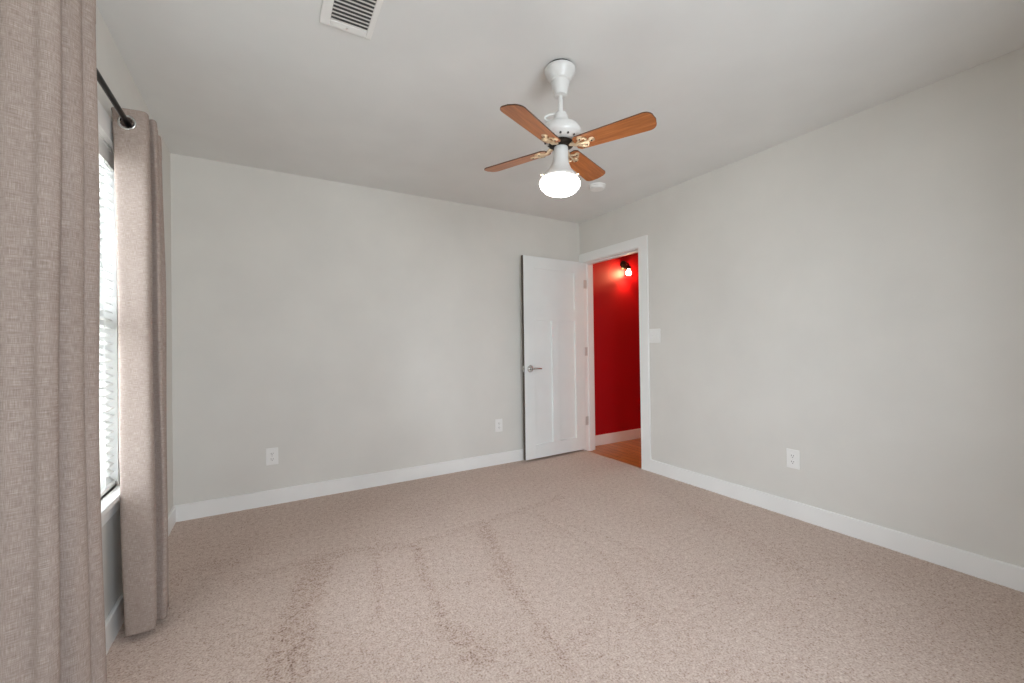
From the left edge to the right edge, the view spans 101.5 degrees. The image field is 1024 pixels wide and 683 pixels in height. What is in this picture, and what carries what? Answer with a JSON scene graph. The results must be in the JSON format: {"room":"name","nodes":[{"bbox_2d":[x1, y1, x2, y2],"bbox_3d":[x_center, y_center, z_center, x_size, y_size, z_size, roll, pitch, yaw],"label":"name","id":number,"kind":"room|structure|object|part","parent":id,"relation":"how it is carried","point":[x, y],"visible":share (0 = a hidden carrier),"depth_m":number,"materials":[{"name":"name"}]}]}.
{"room":"empty bedroom","nodes":[
{"label":"empty bedroom","id":0,"kind":"room"},
{"bbox_2d":[96,5,172,619],"bbox_3d":[-1.172,-0.033,0.806,0.120,2.490,4.475,-1,0,-30],"label":"wall","id":1,"kind":"structure","parent":0,"point":[111,65],"depth_m":1.80,"materials":[{"name":"grey paint"}]},
{"bbox_2d":[97,99,119,526],"bbox_3d":[-1.457,-0.102,1.333,0.162,1.563,1.176,-1,0,-30],"label":"window","id":2,"kind":"structure","parent":1,"relation":"in","point":[110,503],"depth_m":1.75,"materials":[{"name":"white paint"}]},
{"bbox_2d":[98,136,115,496],"bbox_3d":[-1.447,-0.095,1.339,0.052,1.374,0.942,-1,0,-30],"label":"window blind","id":3,"kind":"object","parent":2,"relation":"attached to","point":[106,157],"visible":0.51,"depth_m":1.68,"materials":[{"name":"white plastic"}]},
{"bbox_3d":[-1.625,-0.077,1.639,0.044,1.328,0.002,-1,0,-30],"label":"ladder cord","id":4,"kind":"part","parent":3,"relation":"part of","materials":[{"name":"white fabric"}]},
{"bbox_3d":[-1.440,0.584,1.333,0.048,0.015,0.938,-1,0,-30],"label":"rail","id":5,"kind":"part","parent":3,"relation":"part of","materials":[{"name":"white plastic"}]},
{"bbox_2d":[97,69,131,127],"bbox_3d":[-1.400,-0.868,1.395,0.096,0.044,1.508,-1,0,-30],"label":"curtain rod","id":6,"kind":"object","parent":1,"relation":"attached to","point":[101,81],"visible":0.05,"depth_m":1.49,"materials":[{"name":"black metal"}]},
{"bbox_2d":[0,0,106,682],"bbox_3d":[-1.086,0.106,0.985,0.144,2.072,0.332,-1,0,-30],"label":"curtain","id":7,"kind":"object","parent":6,"relation":"hanging from","point":[52,610],"visible":1,"depth_m":0.88,"materials":[{"name":"beige fabric"}]},
{"bbox_2d":[111,107,168,636],"bbox_3d":[-1.552,0.118,1.769,0.158,2.072,0.286,-1,0,-30],"label":"curtain","id":8,"kind":"object","parent":6,"relation":"hanging from","point":[139,213],"visible":0.96,"depth_m":1.66,"materials":[{"name":"beige fabric"}]},
{"bbox_2d":[105,506,175,654],"bbox_3d":[-1.094,1.110,0.826,0.016,0.112,4.459,-1,0,-30],"label":"baseboard","id":9,"kind":"structure","parent":1,"relation":"attached to","point":[114,621],"depth_m":1.68,"materials":[{"name":"white paint"}]},
{"bbox_2d":[170,153,579,505],"bbox_3d":[-0.783,-0.018,3.696,3.713,2.490,0.120,-1,0,-30],"label":"wall","id":10,"kind":"structure","parent":0,"point":[347,330],"depth_m":3.27,"materials":[{"name":"grey paint"}]},
{"bbox_2d":[266,447,277,465],"bbox_3d":[-1.746,0.837,3.045,0.078,0.122,0.009,-1,0,-30],"label":"wall outlet","id":11,"kind":"object","parent":10,"relation":"attached to","point":[271,453],"visible":1,"depth_m":3.04,"materials":[{"name":"white plastic"}]},
{"bbox_2d":[174,449,577,521],"bbox_3d":[-0.733,1.124,3.630,3.473,0.112,0.016,-1,0,-30],"label":"baseboard","id":12,"kind":"structure","parent":10,"relation":"attached to","point":[212,507],"depth_m":3.24,"materials":[{"name":"white paint"}]},
{"bbox_2d":[495,419,502,431],"bbox_3d":[-0.124,0.801,3.995,0.078,0.122,0.009,-1,0,-30],"label":"wall outlet","id":13,"kind":"object","parent":10,"relation":"attached to","point":[498,422],"visible":1,"depth_m":3.99,"materials":[{"name":"white plastic"}]},
{"bbox_2d":[96,0,1023,223],"bbox_3d":[0.361,-1.342,1.723,3.713,0.100,4.715,-1,0,-30],"label":"ceiling","id":14,"kind":"structure","parent":0,"point":[412,108],"depth_m":2.03,"materials":[{"name":"paint"}]},
{"bbox_2d":[319,0,383,39],"bbox_3d":[-0.576,-1.276,1.536,0.198,0.008,0.420,-1,0,-30],"label":"ceiling vent","id":15,"kind":"object","parent":14,"relation":"in","point":[351,16],"visible":1,"depth_m":1.63,"materials":[{"name":"white plastic"}]},
{"bbox_2d":[484,59,656,197],"bbox_3d":[0.230,-0.988,1.965,0.664,0.602,0.664,-1,0,-11],"label":"ceiling fan","id":16,"kind":"object","parent":14,"relation":"hanging from","point":[560,134],"visible":1,"depth_m":1.90,"materials":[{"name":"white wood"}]},
{"bbox_3d":[0.021,-0.905,2.109,0.366,0.006,0.114,-1,12,35],"label":"blade","id":17,"kind":"part","parent":16,"relation":"part of","materials":[{"name":"brown wood"}]},
{"bbox_3d":[0.086,-0.908,1.754,0.114,0.006,0.366,13,8,34],"label":"blade","id":18,"kind":"part","parent":16,"relation":"part of","materials":[{"name":"brown wood"}]},
{"bbox_2d":[544,113,553,121],"bbox_3d":[0.174,-1.051,1.965,0.049,0.044,0.012,-1,0,0],"label":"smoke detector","id":19,"kind":"object","parent":16,"relation":"attached to","point":[551,114],"depth_m":1.96,"materials":[{"name":"white plastic"}]},
{"bbox_2d":[542,144,577,177],"bbox_3d":[0.228,-0.834,1.964,0.172,0.155,0.172,2,0,-30],"label":"light fixture","id":20,"kind":"object","parent":16,"relation":"attached to","point":[560,166],"depth_m":1.93,"materials":[{"name":"white plastic"}]},
{"bbox_3d":[0.224,-0.723,1.963,0.190,0.073,0.190,2,0,-30],"label":"globe","id":21,"kind":"part","parent":16,"relation":"part of","materials":[{"name":"white glass"}]},
{"bbox_3d":[0.375,-0.909,2.174,0.114,0.006,0.366,-15,-9,34],"label":"blade","id":22,"kind":"part","parent":16,"relation":"part of","materials":[{"name":"brown wood"}]},
{"bbox_3d":[0.441,-0.912,1.820,0.366,0.006,0.114,-1,-12,35],"label":"blade","id":23,"kind":"part","parent":16,"relation":"part of","materials":[{"name":"brown wood"}]},
{"bbox_2d":[589,182,605,191],"bbox_3d":[0.701,-1.264,3.442,0.136,0.041,0.136,-1,0,-30],"label":"smoke detector","id":24,"kind":"object","parent":14,"relation":"attached to","point":[598,186],"visible":1,"depth_m":3.40,"materials":[{"name":"white plastic"}]},
{"bbox_2d":[106,438,1023,682],"bbox_3d":[1.161,1.170,2.198,5.294,0.062,4.550,-1,0,-30],"label":"floor","id":25,"kind":"structure","parent":0,"point":[580,566],"depth_m":1.90,"materials":[{"name":"beige carpet"}]},
{"bbox_2d":[593,253,640,434],"bbox_3d":[1.567,-0.034,5.160,1.821,2.500,0.120,-1,0,-30],"label":"wall","id":26,"kind":"structure","parent":0,"point":[615,296],"depth_m":4.89,"materials":[{"name":"red paint"}]},
{"bbox_2d":[595,428,640,445],"bbox_3d":[1.572,1.109,5.068,1.683,0.117,0.015,-1,0,-30],"label":"baseboard","id":27,"kind":"structure","parent":26,"relation":"attached to","point":[602,439],"depth_m":4.86,"materials":[{"name":"white paint"}]},
{"bbox_2d":[620,261,632,276],"bbox_3d":[1.357,-0.858,4.902,0.110,0.201,0.133,-1,0,-30],"label":"wall sconce","id":28,"kind":"object","parent":26,"relation":"attached to","point":[623,264],"visible":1,"depth_m":4.89,"materials":[{"name":"white glass"}]},
{"bbox_2d":[579,47,1023,566],"bbox_3d":[1.928,-0.062,2.622,0.120,2.490,4.475,-1,0,-30],"label":"wall","id":29,"kind":"structure","parent":0,"point":[846,294],"depth_m":2.37,"materials":[{"name":"grey paint"}]},
{"bbox_2d":[521,255,588,459],"bbox_3d":[0.454,0.152,4.274,0.837,1.985,0.136,-1,0,-33],"label":"door","id":30,"kind":"structure","parent":29,"relation":"in","point":[554,351],"depth_m":4.23,"materials":[{"name":"white paint"}]},
{"bbox_3d":[0.187,0.265,4.055,0.068,0.068,0.040,-1,0,-33],"label":"handle","id":31,"kind":"part","parent":30,"relation":"part of","materials":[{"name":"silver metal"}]},
{"bbox_2d":[592,264,594,438],"bbox_3d":[1.077,0.113,4.214,0.018,2.109,1.014,-1,0,-30],"label":"trim","id":32,"kind":"structure","parent":29,"relation":"attached to","point":[592,264],"depth_m":4.54,"materials":[{"name":"white paint"}]},
{"bbox_2d":[583,248,637,450],"bbox_3d":[1.025,0.152,4.166,0.122,2.032,0.818,-1,0,-30],"label":"trim","id":33,"kind":"structure","parent":29,"relation":"attached to","point":[587,266],"depth_m":4.49,"materials":[{"name":"white paint"}]},
{"bbox_2d":[579,235,650,471],"bbox_3d":[0.977,0.110,4.111,0.018,2.101,0.938,-1,0,-30],"label":"trim","id":34,"kind":"structure","parent":29,"relation":"attached to","point":[641,243],"depth_m":3.75,"materials":[{"name":"white paint"}]},
{"bbox_2d":[649,329,660,342],"bbox_3d":[1.245,-0.049,3.653,0.017,0.122,0.120,-1,0,-30],"label":"light switch","id":35,"kind":"object","parent":29,"relation":"attached to","point":[654,334],"visible":1,"depth_m":3.66,"materials":[{"name":"white plastic"}]},
{"bbox_2d":[786,448,799,469],"bbox_3d":[1.815,0.759,2.701,0.009,0.122,0.078,-1,0,-30],"label":"wall outlet","id":36,"kind":"object","parent":29,"relation":"attached to","point":[793,456],"visible":1,"depth_m":2.70,"materials":[{"name":"white plastic"}]},
{"bbox_2d":[650,459,1023,591],"bbox_3d":[2.122,1.076,2.175,0.016,0.112,3.536,-1,0,-30],"label":"baseboard","id":37,"kind":"structure","parent":29,"relation":"attached to","point":[999,572],"depth_m":2.36,"materials":[{"name":"white paint"}]}
]}

